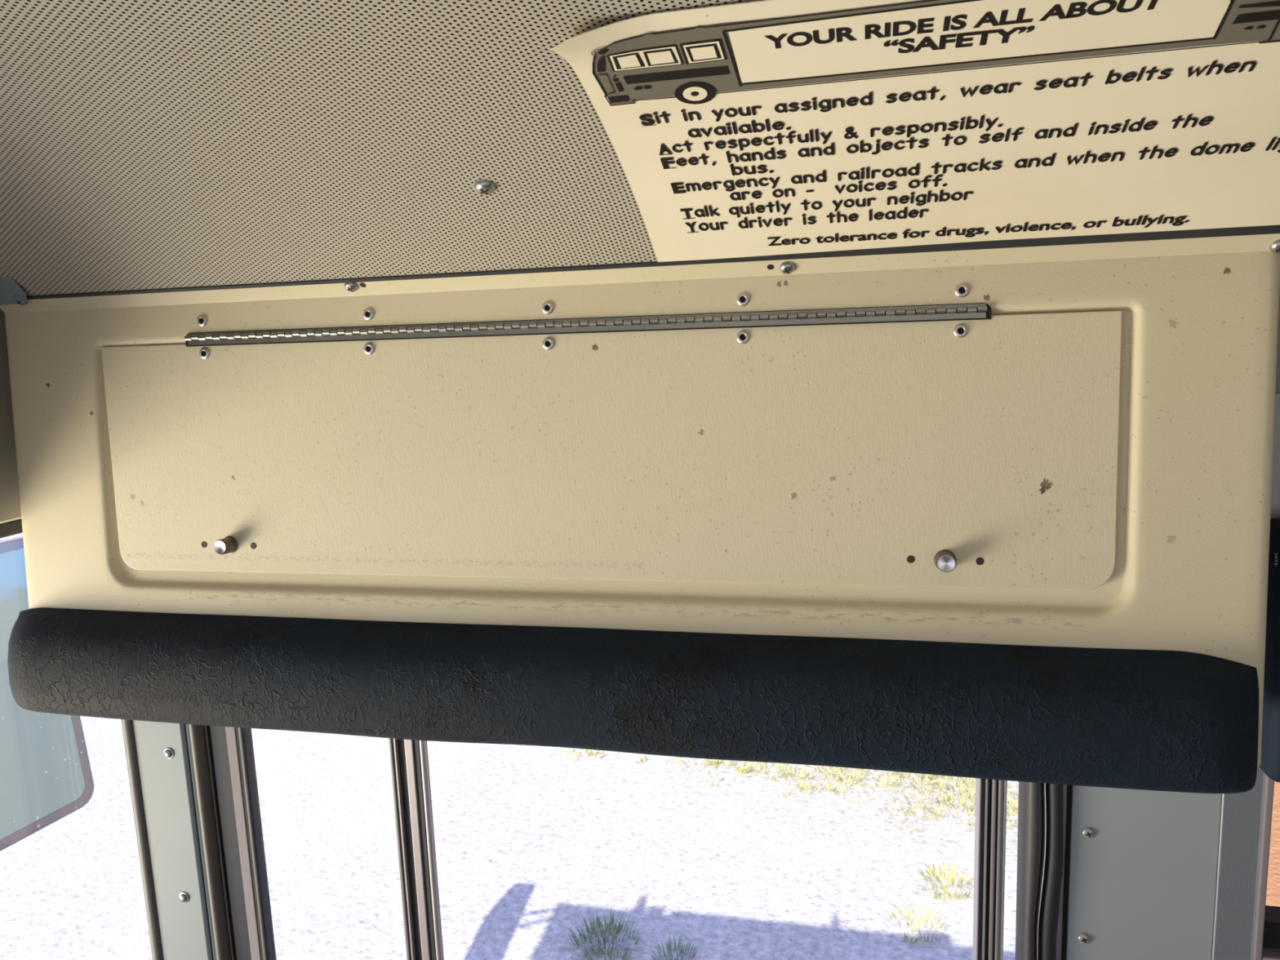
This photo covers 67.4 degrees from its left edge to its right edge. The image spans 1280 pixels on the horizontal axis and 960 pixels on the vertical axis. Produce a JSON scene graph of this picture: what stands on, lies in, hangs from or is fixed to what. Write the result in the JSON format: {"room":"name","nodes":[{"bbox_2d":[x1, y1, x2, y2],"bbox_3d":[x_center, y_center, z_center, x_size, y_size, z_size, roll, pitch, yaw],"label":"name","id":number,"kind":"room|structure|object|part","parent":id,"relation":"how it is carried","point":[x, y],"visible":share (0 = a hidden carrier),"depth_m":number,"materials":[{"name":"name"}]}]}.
{"room":"school bus interior","nodes":[
{"label":"school bus interior","id":0,"kind":"room"},
{"bbox_2d":[0,308,22,538],"bbox_3d":[-0.890,0.699,0.121,0.072,1.850,2.315,0,9,13],"label":"wall","id":1,"kind":"structure","parent":0,"point":[11,521],"depth_m":0.98,"materials":[{"name":"metal"}]},
{"bbox_2d":[0,0,763,296],"bbox_3d":[1.475,-0.100,-0.581,4.860,0.191,1.986,0,9,13],"label":"ceiling","id":2,"kind":"structure","parent":0,"point":[145,144],"depth_m":0.65,"materials":[{"name":"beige metal"}]},
{"bbox_2d":[0,276,28,305],"bbox_3d":[-0.626,-0.185,0.905,0.094,0.043,0.048,0,9,13],"label":"bracket","id":3,"kind":"object","parent":2,"relation":"attached to","point":[11,293],"visible":1,"depth_m":0.91,"materials":[{"name":"metal"}]},
{"bbox_2d":[26,224,1279,299],"bbox_3d":[1.731,-0.176,0.361,4.800,0.009,0.013,0,9,13],"label":"trim","id":4,"kind":"structure","parent":2,"relation":"attached to","point":[1266,229],"depth_m":0.74,"materials":[{"name":"grey rubber"}]},
{"bbox_2d":[551,0,1279,262],"bbox_3d":[0.267,-0.207,0.570,0.585,0.109,0.260,0,9,13],"label":"poster","id":5,"kind":"object","parent":2,"relation":"attached to","point":[765,127],"visible":1,"depth_m":0.59,"materials":[{"name":"paper"}]},
{"bbox_2d":[591,0,1279,106],"bbox_3d":[0.158,-0.234,0.508,0.383,0.021,0.072,0,9,14],"label":"picture","id":6,"kind":"object","parent":5,"relation":"on","point":[765,52],"depth_m":0.52,"materials":[{"name":"paper"}]},
{"bbox_2d":[1055,393,1279,959],"bbox_3d":[1.752,0.853,0.728,4.930,2.050,0.050,0,9,13],"label":"wall","id":7,"kind":"structure","parent":0,"point":[1140,868],"depth_m":0.94,"materials":[{"name":"grey metal"}]},
{"bbox_2d":[120,719,217,959],"bbox_3d":[-0.569,0.971,1.310,0.096,1.810,0.045,0,9,13],"label":"door frame","id":8,"kind":"structure","parent":7,"relation":"attached to","point":[159,757],"depth_m":1.21,"materials":[{"name":"grey metal"}]},
{"bbox_2d":[188,724,1062,959],"bbox_3d":[-0.039,0.972,1.176,0.998,1.810,0.050,0,9,13],"label":"door","id":9,"kind":"structure","parent":7,"relation":"in","point":[224,758],"depth_m":1.13,"materials":[{"name":"black metal"}]},
{"bbox_2d":[0,233,1279,767],"bbox_3d":[-0.065,0.011,0.894,1.122,0.412,0.159,0,9,13],"label":"header panel","id":10,"kind":"object","parent":7,"relation":"attached to","point":[1063,446],"visible":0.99,"depth_m":0.80,"materials":[{"name":"beige metal"}]},
{"bbox_3d":[-0.393,0.063,0.899,0.013,0.013,0.001,0,6,13],"label":"knob","id":11,"kind":"part","parent":10,"relation":"part of","materials":[{"name":"silver metal"}]},
{"bbox_3d":[-0.392,0.062,0.906,0.017,0.017,0.015,0,6,13],"label":"knob","id":12,"kind":"part","parent":10,"relation":"part of","materials":[{"name":"brown"}]},
{"bbox_3d":[-0.077,-0.020,0.833,0.904,0.217,0.004,0,6,13],"label":"access lid","id":13,"kind":"part","parent":10,"relation":"part of","materials":[{"name":"beige metal"}]},
{"bbox_2d":[7,607,1258,793],"bbox_3d":[-0.089,0.184,0.831,1.120,0.104,0.046,0,9,13],"label":"cushion","id":14,"kind":"object","parent":10,"relation":"attached to","point":[1170,721],"visible":1,"depth_m":0.79,"materials":[{"name":"black leather"}]},
{"bbox_3d":[0.241,0.064,0.755,0.017,0.017,0.015,0,6,13],"label":"knob","id":15,"kind":"part","parent":10,"relation":"part of","materials":[{"name":"brown"}]},
{"bbox_3d":[0.239,0.065,0.748,0.013,0.013,0.001,0,5,13],"label":"knob","id":16,"kind":"part","parent":10,"relation":"part of","materials":[{"name":"silver metal"}]},
{"bbox_3d":[0.513,0.852,1.032,0.131,2.050,0.035,0,9,13],"label":"wall panel","id":17,"kind":"part","parent":7,"relation":"part of","materials":[{"name":"grey paint"}]},
{"bbox_2d":[1211,518,1273,959],"bbox_3d":[0.596,0.902,1.020,0.034,1.950,0.037,0,9,13],"label":"trim","id":18,"kind":"structure","parent":7,"relation":"attached to","point":[1241,813],"depth_m":0.92,"materials":[{"name":"grey metal"}]},
{"bbox_2d":[1252,774,1279,959],"bbox_3d":[1.021,0.901,0.918,0.840,1.950,0.046,0,9,13],"label":"window","id":19,"kind":"structure","parent":7,"relation":"in","point":[1266,946],"depth_m":0.91,"materials":[{"name":"grey"}]},
{"bbox_3d":[1.007,0.469,0.846,0.834,0.028,0.040,0,9,13],"label":"sill","id":20,"kind":"part","parent":19,"relation":"part of","materials":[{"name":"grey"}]},
{"bbox_2d":[1259,517,1279,782],"bbox_3d":[0.766,0.148,0.784,0.474,0.226,0.064,0,9,13],"label":"cushion","id":21,"kind":"object","parent":7,"relation":"attached to","point":[1269,765],"visible":0.71,"depth_m":0.82,"materials":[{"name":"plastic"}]},
{"bbox_2d":[1275,285,1279,393],"bbox_3d":[1.268,-0.072,-0.440,5.330,0.386,2.213,0,9,13],"label":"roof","id":22,"kind":"structure","parent":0,"point":[1277,370],"depth_m":0.80,"materials":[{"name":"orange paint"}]},
{"bbox_2d":[0,536,93,851],"bbox_3d":[-1.166,0.224,1.495,0.236,0.886,0.630,-2,9,-1],"label":"mirror","id":23,"kind":"object","parent":22,"relation":"attached to","point":[46,775],"visible":0.59,"depth_m":1.71,"materials":[{"name":"grey mirror"}]},
{"label":"outside","id":24,"kind":"structure","parent":0,"visible":0},
{"bbox_2d":[0,533,1279,959],"bbox_3d":[0.095,2.466,0.400,60.000,0.001,60.000,0,9,13],"label":"ground","id":25,"kind":"structure","parent":24,"point":[530,840],"depth_m":4.57,"materials":[{"name":"white snow"}]},
{"bbox_2d":[564,908,645,959],"bbox_3d":[-0.143,1.872,3.923,0.334,0.064,0.327,-4,9,-9],"label":"grass tuft","id":26,"kind":"object","parent":25,"relation":"on","point":[607,926],"visible":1,"depth_m":3.95,"materials":[{"name":"green plant"}]},
{"bbox_2d":[648,933,699,959],"bbox_3d":[0.136,1.885,3.819,0.201,0.049,0.210,6,12,41],"label":"grass tuft","id":27,"kind":"object","parent":25,"relation":"on","point":[668,945],"visible":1,"depth_m":3.86,"materials":[{"name":"green plant"}]},
{"bbox_2d":[560,747,1018,830],"bbox_3d":[0.905,1.602,5.385,2.822,0.049,1.074,0,9,13],"label":"dry grass","id":28,"kind":"structure","parent":25,"relation":"on","point":[714,763],"depth_m":5.19,"materials":[{"name":"beige plant"}]},
{"bbox_2d":[880,902,949,943],"bbox_3d":[1.137,1.828,3.948,0.293,0.044,0.267,0,9,13],"label":"grass tuft","id":29,"kind":"object","parent":25,"relation":"on","point":[927,914],"visible":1,"depth_m":3.98,"materials":[{"name":"beige plant"}]},
{"bbox_2d":[915,857,973,902],"bbox_3d":[1.347,1.766,4.234,0.296,0.059,0.310,0,9,13],"label":"grass tuft","id":30,"kind":"object","parent":25,"relation":"on","point":[952,871],"visible":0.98,"depth_m":4.26,"materials":[{"name":"beige plant"}]}
]}

